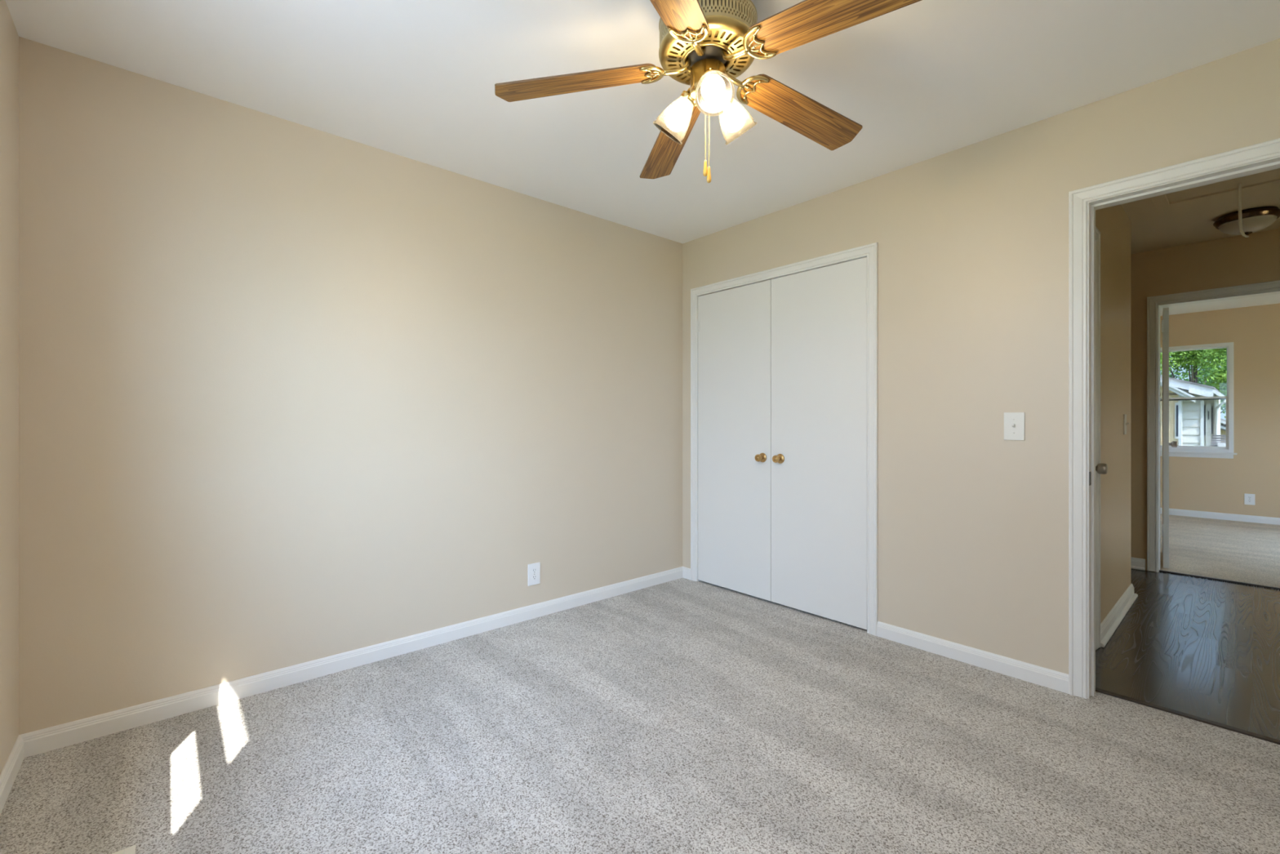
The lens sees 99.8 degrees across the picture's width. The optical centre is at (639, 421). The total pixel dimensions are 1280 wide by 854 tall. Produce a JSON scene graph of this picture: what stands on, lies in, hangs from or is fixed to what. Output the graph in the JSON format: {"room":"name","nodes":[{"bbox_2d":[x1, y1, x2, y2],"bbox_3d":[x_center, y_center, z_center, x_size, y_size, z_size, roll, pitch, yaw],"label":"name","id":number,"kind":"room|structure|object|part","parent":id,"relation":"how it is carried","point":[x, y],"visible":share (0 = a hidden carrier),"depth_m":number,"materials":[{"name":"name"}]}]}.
{"room":"empty bedroom","nodes":[
{"label":"empty bedroom","id":0,"kind":"room"},
{"bbox_2d":[0,0,18,773],"bbox_3d":[-1.044,-0.009,0.532,0.120,2.590,3.340,0,0,-41],"label":"wall","id":1,"kind":"structure","parent":0,"point":[9,37],"depth_m":1.70,"materials":[{"name":"beige paint"}]},
{"bbox_2d":[0,734,24,814],"bbox_3d":[-0.994,1.098,0.576,0.014,0.076,3.340,0,0,-41],"label":"baseboard","id":2,"kind":"structure","parent":1,"relation":"attached to","point":[8,775],"depth_m":1.69,"materials":[{"name":"white paint"}]},
{"bbox_2d":[18,36,682,734],"bbox_3d":[-0.679,-0.009,3.157,4.137,2.590,0.120,0,0,-41],"label":"wall","id":3,"kind":"structure","parent":0,"point":[291,393],"depth_m":2.32,"materials":[{"name":"beige paint"}]},
{"bbox_2d":[20,566,682,757],"bbox_3d":[-0.890,1.098,2.882,3.217,0.076,0.014,0,0,-41],"label":"baseboard","id":4,"kind":"structure","parent":3,"relation":"attached to","point":[45,740],"depth_m":2.34,"materials":[{"name":"white paint"}]},
{"bbox_2d":[528,562,540,586],"bbox_3d":[-0.614,0.884,3.130,0.080,0.124,0.008,0,0,-41],"label":"wall outlet","id":5,"kind":"object","parent":3,"relation":"attached to","point":[534,569],"visible":1,"depth_m":3.13,"materials":[{"name":"white plastic"}]},
{"bbox_2d":[531,574,537,579],"bbox_3d":[-0.612,0.903,3.128,0.034,0.025,0.002,0,0,-41],"label":"receptacle","id":6,"kind":"object","parent":5,"relation":"attached to","point":[533,576],"depth_m":3.13,"materials":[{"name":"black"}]},
{"bbox_2d":[531,568,537,573],"bbox_3d":[-0.612,0.865,3.128,0.034,0.025,0.002,0,0,-41],"label":"receptacle","id":7,"kind":"object","parent":5,"relation":"attached to","point":[533,570],"depth_m":3.13,"materials":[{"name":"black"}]},
{"bbox_2d":[0,513,1279,853],"bbox_3d":[3.003,1.212,3.268,9.812,0.150,4.820,0,0,-41],"label":"floor","id":8,"kind":"structure","parent":0,"point":[682,715],"depth_m":1.88,"materials":[{"name":"grey carpet"}]},
{"bbox_2d":[111,844,135,853],"bbox_3d":[-1.338,1.133,1.237,0.256,0.008,0.320,0,0,-41],"label":"sunlight patch","id":9,"kind":"object","parent":8,"relation":"in","point":[131,850],"visible":1,"depth_m":1.42,"materials":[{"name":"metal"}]},
{"bbox_2d":[1095,687,1279,744],"bbox_3d":[2.181,1.137,1.998,0.030,0.014,0.770,0,0,-41],"label":"threshold","id":10,"kind":"object","parent":8,"relation":"on","point":[1098,690],"visible":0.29,"depth_m":2.06,"materials":[{"name":"brown wood"}]},
{"bbox_2d":[1159,569,1279,589],"bbox_3d":[4.217,1.138,3.825,0.025,0.013,0.772,0,0,-41],"label":"threshold","id":11,"kind":"object","parent":8,"relation":"on","point":[1162,571],"visible":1,"depth_m":3.87,"materials":[{"name":"brown wood"}]},
{"bbox_2d":[4,0,1279,315],"bbox_3d":[3.062,-1.403,3.240,9.862,0.200,4.940,0,0,-41],"label":"ceiling","id":12,"kind":"structure","parent":0,"point":[923,80],"depth_m":2.04,"materials":[{"name":"white paint"}]},
{"bbox_2d":[494,0,921,182],"bbox_3d":[0.245,-1.016,1.629,1.255,0.576,1.247,0,0,-41],"label":"ceiling fan","id":13,"kind":"object","parent":12,"relation":"hanging from","point":[705,45],"visible":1,"depth_m":1.61,"materials":[{"name":"brown wood"}]},
{"bbox_3d":[-0.200,-1.051,1.674,0.516,0.006,0.136,-5,12,5],"label":"fan blade","id":14,"kind":"part","parent":13,"relation":"part of","materials":[{"name":"brown wood"}]},
{"bbox_3d":[0.114,-1.051,2.034,0.136,0.006,0.516,-12,-2,-14],"label":"fan blade","id":15,"kind":"part","parent":13,"relation":"part of","materials":[{"name":"brown wood"}]},
{"bbox_3d":[0.119,-0.954,1.685,0.111,0.116,0.111,37,18,3],"label":"lamp shade","id":16,"kind":"part","parent":13,"relation":"part of","materials":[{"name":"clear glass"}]},
{"bbox_3d":[0.109,-1.083,1.646,0.097,0.048,0.022,0,0,5],"label":"blade arm","id":17,"kind":"part","parent":13,"relation":"part of","materials":[{"name":"gold metal"}]},
{"bbox_3d":[0.046,-1.051,1.264,0.136,0.006,0.515,13,10,22],"label":"fan blade","id":18,"kind":"part","parent":13,"relation":"part of","materials":[{"name":"brown wood"}]},
{"bbox_3d":[0.167,-1.083,1.549,0.022,0.048,0.097,0,0,23],"label":"blade arm","id":19,"kind":"part","parent":13,"relation":"part of","materials":[{"name":"gold metal"}]},
{"bbox_3d":[0.199,-0.889,1.640,0.003,0.189,0.003,0,0,-41],"label":"pull chain","id":20,"kind":"part","parent":13,"relation":"part of","materials":[{"name":"gold metal"}]},
{"bbox_3d":[0.205,-1.151,1.637,0.283,0.098,0.283,0,0,-41],"label":"motor","id":21,"kind":"part","parent":13,"relation":"part of","materials":[{"name":"gold metal"}]},
{"bbox_3d":[0.209,-0.875,1.636,0.003,0.205,0.003,0,0,-41],"label":"pull chain","id":22,"kind":"part","parent":13,"relation":"part of","materials":[{"name":"gold metal"}]},
{"bbox_3d":[0.207,-0.958,1.542,0.067,0.094,0.067,-28,-47,29],"label":"light bulb","id":23,"kind":"part","parent":13,"relation":"part of","materials":[{"name":"white glass"}]},
{"bbox_3d":[0.207,-0.954,1.539,0.111,0.116,0.111,-28,-47,29],"label":"lamp shade","id":24,"kind":"part","parent":13,"relation":"part of","materials":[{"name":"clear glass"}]},
{"bbox_3d":[0.288,-1.083,1.687,0.097,0.048,0.022,0,0,-31],"label":"blade arm","id":25,"kind":"part","parent":13,"relation":"part of","materials":[{"name":"gold metal"}]},
{"bbox_3d":[0.278,-1.083,1.574,0.097,0.048,0.022,0,0,41],"label":"blade arm","id":26,"kind":"part","parent":13,"relation":"part of","materials":[{"name":"gold metal"}]},
{"bbox_3d":[0.290,-0.954,1.689,0.111,0.116,0.111,-40,20,-14],"label":"lamp shade","id":27,"kind":"part","parent":13,"relation":"part of","materials":[{"name":"white glass"}]},
{"bbox_3d":[0.554,-1.051,1.846,0.516,0.006,0.136,6,-15,-31],"label":"fan blade","id":28,"kind":"part","parent":13,"relation":"part of","materials":[{"name":"brown wood"}]},
{"bbox_3d":[0.511,-1.051,1.371,0.515,0.006,0.136,6,-8,41],"label":"fan blade","id":29,"kind":"part","parent":13,"relation":"part of","materials":[{"name":"brown wood"}]},
{"bbox_2d":[1150,168,1279,209],"bbox_3d":[2.954,-1.296,2.565,1.235,0.016,0.830,0,0,-41],"label":"attic hatch","id":30,"kind":"object","parent":12,"relation":"attached to","point":[1272,177],"visible":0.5,"depth_m":3.00,"materials":[{"name":"beige paint"}]},
{"bbox_2d":[1238,182,1248,237],"bbox_3d":[3.274,-1.147,2.925,0.011,0.302,0.040,0,0,-41],"label":"pull cord","id":31,"kind":"object","parent":30,"relation":"hanging from","point":[1240,217],"visible":1,"depth_m":2.93,"materials":[{"name":"beige plastic"}]},
{"bbox_2d":[1213,206,1279,235],"bbox_3d":[3.816,-1.232,3.391,0.292,0.143,0.292,0,0,-41],"label":"dome light","id":32,"kind":"object","parent":12,"relation":"attached to","point":[1255,219],"visible":0.88,"depth_m":3.32,"materials":[{"name":"white glass"}]},
{"bbox_2d":[682,38,1279,674],"bbox_3d":[1.910,-0.009,2.226,0.120,2.590,4.700,0,0,-41],"label":"wall","id":33,"kind":"structure","parent":0,"point":[972,239],"depth_m":2.49,"materials":[{"name":"beige paint"}]},
{"bbox_2d":[682,566,690,579],"bbox_3d":[0.338,1.098,3.911,0.014,0.076,0.092,0,0,-41],"label":"baseboard","id":34,"kind":"structure","parent":33,"relation":"attached to","point":[686,571],"depth_m":3.90,"materials":[{"name":"white paint"}]},
{"bbox_2d":[697,280,771,600],"bbox_3d":[0.603,0.117,3.598,0.090,2.013,0.619,0,0,-41],"label":"door","id":35,"kind":"structure","parent":33,"relation":"in","point":[734,325],"depth_m":3.57,"materials":[{"name":"white paint"}]},
{"bbox_3d":[0.754,0.228,3.398,0.052,0.046,0.046,0,0,-41],"label":"knob","id":36,"kind":"part","parent":35,"relation":"part of","materials":[{"name":"gold metal"}]},
{"bbox_2d":[690,242,878,635],"bbox_3d":[0.859,0.103,3.408,0.138,2.107,1.350,0,0,-41],"label":"door frame","id":37,"kind":"structure","parent":33,"relation":"attached to","point":[870,251],"depth_m":2.90,"materials":[{"name":"white paint"}]},
{"bbox_2d":[771,257,866,629],"bbox_3d":[1.014,0.117,3.131,0.090,2.013,0.620,0,0,-41],"label":"door","id":38,"kind":"structure","parent":33,"relation":"in","point":[819,316],"depth_m":3.12,"materials":[{"name":"white paint"}]},
{"bbox_3d":[0.840,0.228,3.300,0.052,0.046,0.046,0,0,-41],"label":"knob","id":39,"kind":"part","parent":38,"relation":"part of","materials":[{"name":"gold metal"}]},
{"bbox_2d":[876,621,1068,693],"bbox_3d":[1.528,1.098,2.559,0.014,0.076,0.810,0,0,-41],"label":"baseboard","id":40,"kind":"structure","parent":33,"relation":"attached to","point":[1042,676],"depth_m":2.50,"materials":[{"name":"white paint"}]},
{"bbox_2d":[1004,412,1024,439],"bbox_3d":[1.663,0.021,2.400,0.022,0.124,0.078,0,0,-41],"label":"light switch","id":41,"kind":"object","parent":33,"relation":"attached to","point":[1014,422],"visible":1,"depth_m":2.40,"materials":[{"name":"white paint"}]},
{"bbox_2d":[1068,137,1279,698],"bbox_3d":[2.135,0.099,1.958,0.138,2.116,0.896,0,0,-41],"label":"door frame","id":42,"kind":"structure","parent":33,"relation":"attached to","point":[1078,199],"depth_m":2.22,"materials":[{"name":"white paint"}]},
{"bbox_3d":[1.857,0.234,2.223,0.030,0.056,0.006,0,0,-41],"label":"strike plate","id":43,"kind":"part","parent":42,"relation":"part of","materials":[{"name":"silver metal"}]},
{"bbox_2d":[1095,204,1130,623],"bbox_3d":[2.500,-0.009,2.979,1.760,2.590,0.120,0,0,-41],"label":"wall","id":44,"kind":"structure","parent":0,"point":[1113,224],"depth_m":3.12,"materials":[{"name":"beige paint"}]},
{"bbox_2d":[1095,226,1100,649],"bbox_3d":[2.096,0.089,2.531,0.599,2.095,0.018,0,0,-41],"label":"door frame","id":45,"kind":"structure","parent":44,"relation":"attached to","point":[1097,231],"depth_m":2.70,"materials":[{"name":"white paint"}]},
{"bbox_2d":[1095,462,1107,474],"bbox_3d":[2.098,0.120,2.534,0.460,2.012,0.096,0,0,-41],"label":"door knob","id":46,"kind":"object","parent":44,"relation":"in","point":[1101,468],"depth_m":2.63,"materials":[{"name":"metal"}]},
{"bbox_2d":[1100,582,1137,647],"bbox_3d":[2.647,1.095,3.275,1.208,0.083,0.430,0,0,-41],"label":"baseboard","id":47,"kind":"structure","parent":44,"relation":"attached to","point":[1110,623],"depth_m":3.05,"materials":[{"name":"white paint"}]},
{"bbox_2d":[1123,413,1128,434],"bbox_3d":[3.002,0.017,3.325,0.078,0.124,0.022,0,0,-41],"label":"light switch","id":48,"kind":"object","parent":44,"relation":"attached to","point":[1125,423],"visible":1,"depth_m":3.32,"materials":[{"name":"white paint"}]},
{"bbox_3d":[2.996,0.017,3.331,0.078,0.124,0.006,0,0,-41],"label":"plate","id":49,"kind":"part","parent":48,"relation":"part of","materials":[{"name":"white paint"}]},
{"bbox_2d":[1130,228,1279,571],"bbox_3d":[4.177,-0.009,3.889,0.120,2.590,4.200,0,0,-41],"label":"wall","id":50,"kind":"structure","parent":0,"point":[1236,260],"depth_m":4.08,"materials":[{"name":"beige paint"}]},
{"bbox_2d":[1130,556,1145,570],"bbox_3d":[3.300,1.095,4.772,0.030,0.083,1.715,0,0,-41],"label":"baseboard","id":51,"kind":"structure","parent":50,"relation":"attached to","point":[1135,562],"depth_m":4.16,"materials":[{"name":"white paint"}]},
{"bbox_2d":[1161,307,1177,568],"bbox_3d":[4.316,0.124,4.394,0.104,2.001,0.745,0,0,44],"label":"door","id":52,"kind":"structure","parent":50,"relation":"in","point":[1165,322],"depth_m":4.15,"materials":[{"name":"white paint"}]},
{"bbox_3d":[4.535,0.192,4.588,0.056,0.053,0.053,0,0,44],"label":"knob","id":53,"kind":"part","parent":52,"relation":"part of","materials":[{"name":"brown metal"}]},
{"bbox_2d":[1146,280,1279,572],"bbox_3d":[4.220,0.102,3.828,0.138,2.108,0.898,0,0,-41],"label":"door frame","id":54,"kind":"structure","parent":50,"relation":"attached to","point":[1152,301],"depth_m":4.09,"materials":[{"name":"white paint"}]},
{"bbox_2d":[1160,303,1279,517],"bbox_3d":[6.905,-0.009,6.223,0.150,2.590,4.340,0,0,-41],"label":"wall","id":55,"kind":"structure","parent":0,"point":[1217,485],"depth_m":6.16,"materials":[{"name":"beige paint"}]},
{"bbox_2d":[1160,342,1237,458],"bbox_3d":[6.545,-0.245,6.571,0.152,1.339,0.982,0,0,-41],"label":"window","id":56,"kind":"structure","parent":55,"relation":"in","point":[1201,376],"depth_m":6.42,"materials":[{"name":"white plastic"}]},
{"bbox_3d":[6.536,0.011,6.564,0.003,0.570,0.820,0,0,-41],"label":"pane","id":57,"kind":"part","parent":56,"relation":"part of","materials":[{"name":"clear glass"}]},
{"bbox_3d":[6.563,-0.574,6.588,0.003,0.580,0.828,0,0,-41],"label":"pane","id":58,"kind":"part","parent":56,"relation":"part of","materials":[{"name":"clear glass"}]},
{"bbox_3d":[6.563,-0.567,6.588,0.030,0.616,0.852,0,0,-41],"label":"sash","id":59,"kind":"part","parent":56,"relation":"part of","materials":[{"name":"white plastic"}]},
{"bbox_3d":[6.537,0.013,6.565,0.030,0.616,0.852,0,0,-41],"label":"sash","id":60,"kind":"part","parent":56,"relation":"part of","materials":[{"name":"clear glass"}]},
{"bbox_3d":[6.511,0.392,6.541,0.062,0.065,0.982,0,0,-41],"label":"sill","id":61,"kind":"part","parent":56,"relation":"part of","materials":[{"name":"white paint"}]},
{"bbox_2d":[1160,507,1279,524],"bbox_3d":[6.843,1.098,6.169,0.014,0.076,4.100,0,0,-41],"label":"baseboard","id":62,"kind":"structure","parent":55,"relation":"attached to","point":[1242,517],"depth_m":6.24,"materials":[{"name":"white paint"}]},
{"bbox_2d":[1244,493,1254,505],"bbox_3d":[6.903,0.878,6.106,0.008,0.124,0.080,0,0,-41],"label":"wall outlet","id":63,"kind":"object","parent":55,"relation":"attached to","point":[1249,499],"visible":1,"depth_m":6.11,"materials":[{"name":"white plastic"}]}
]}

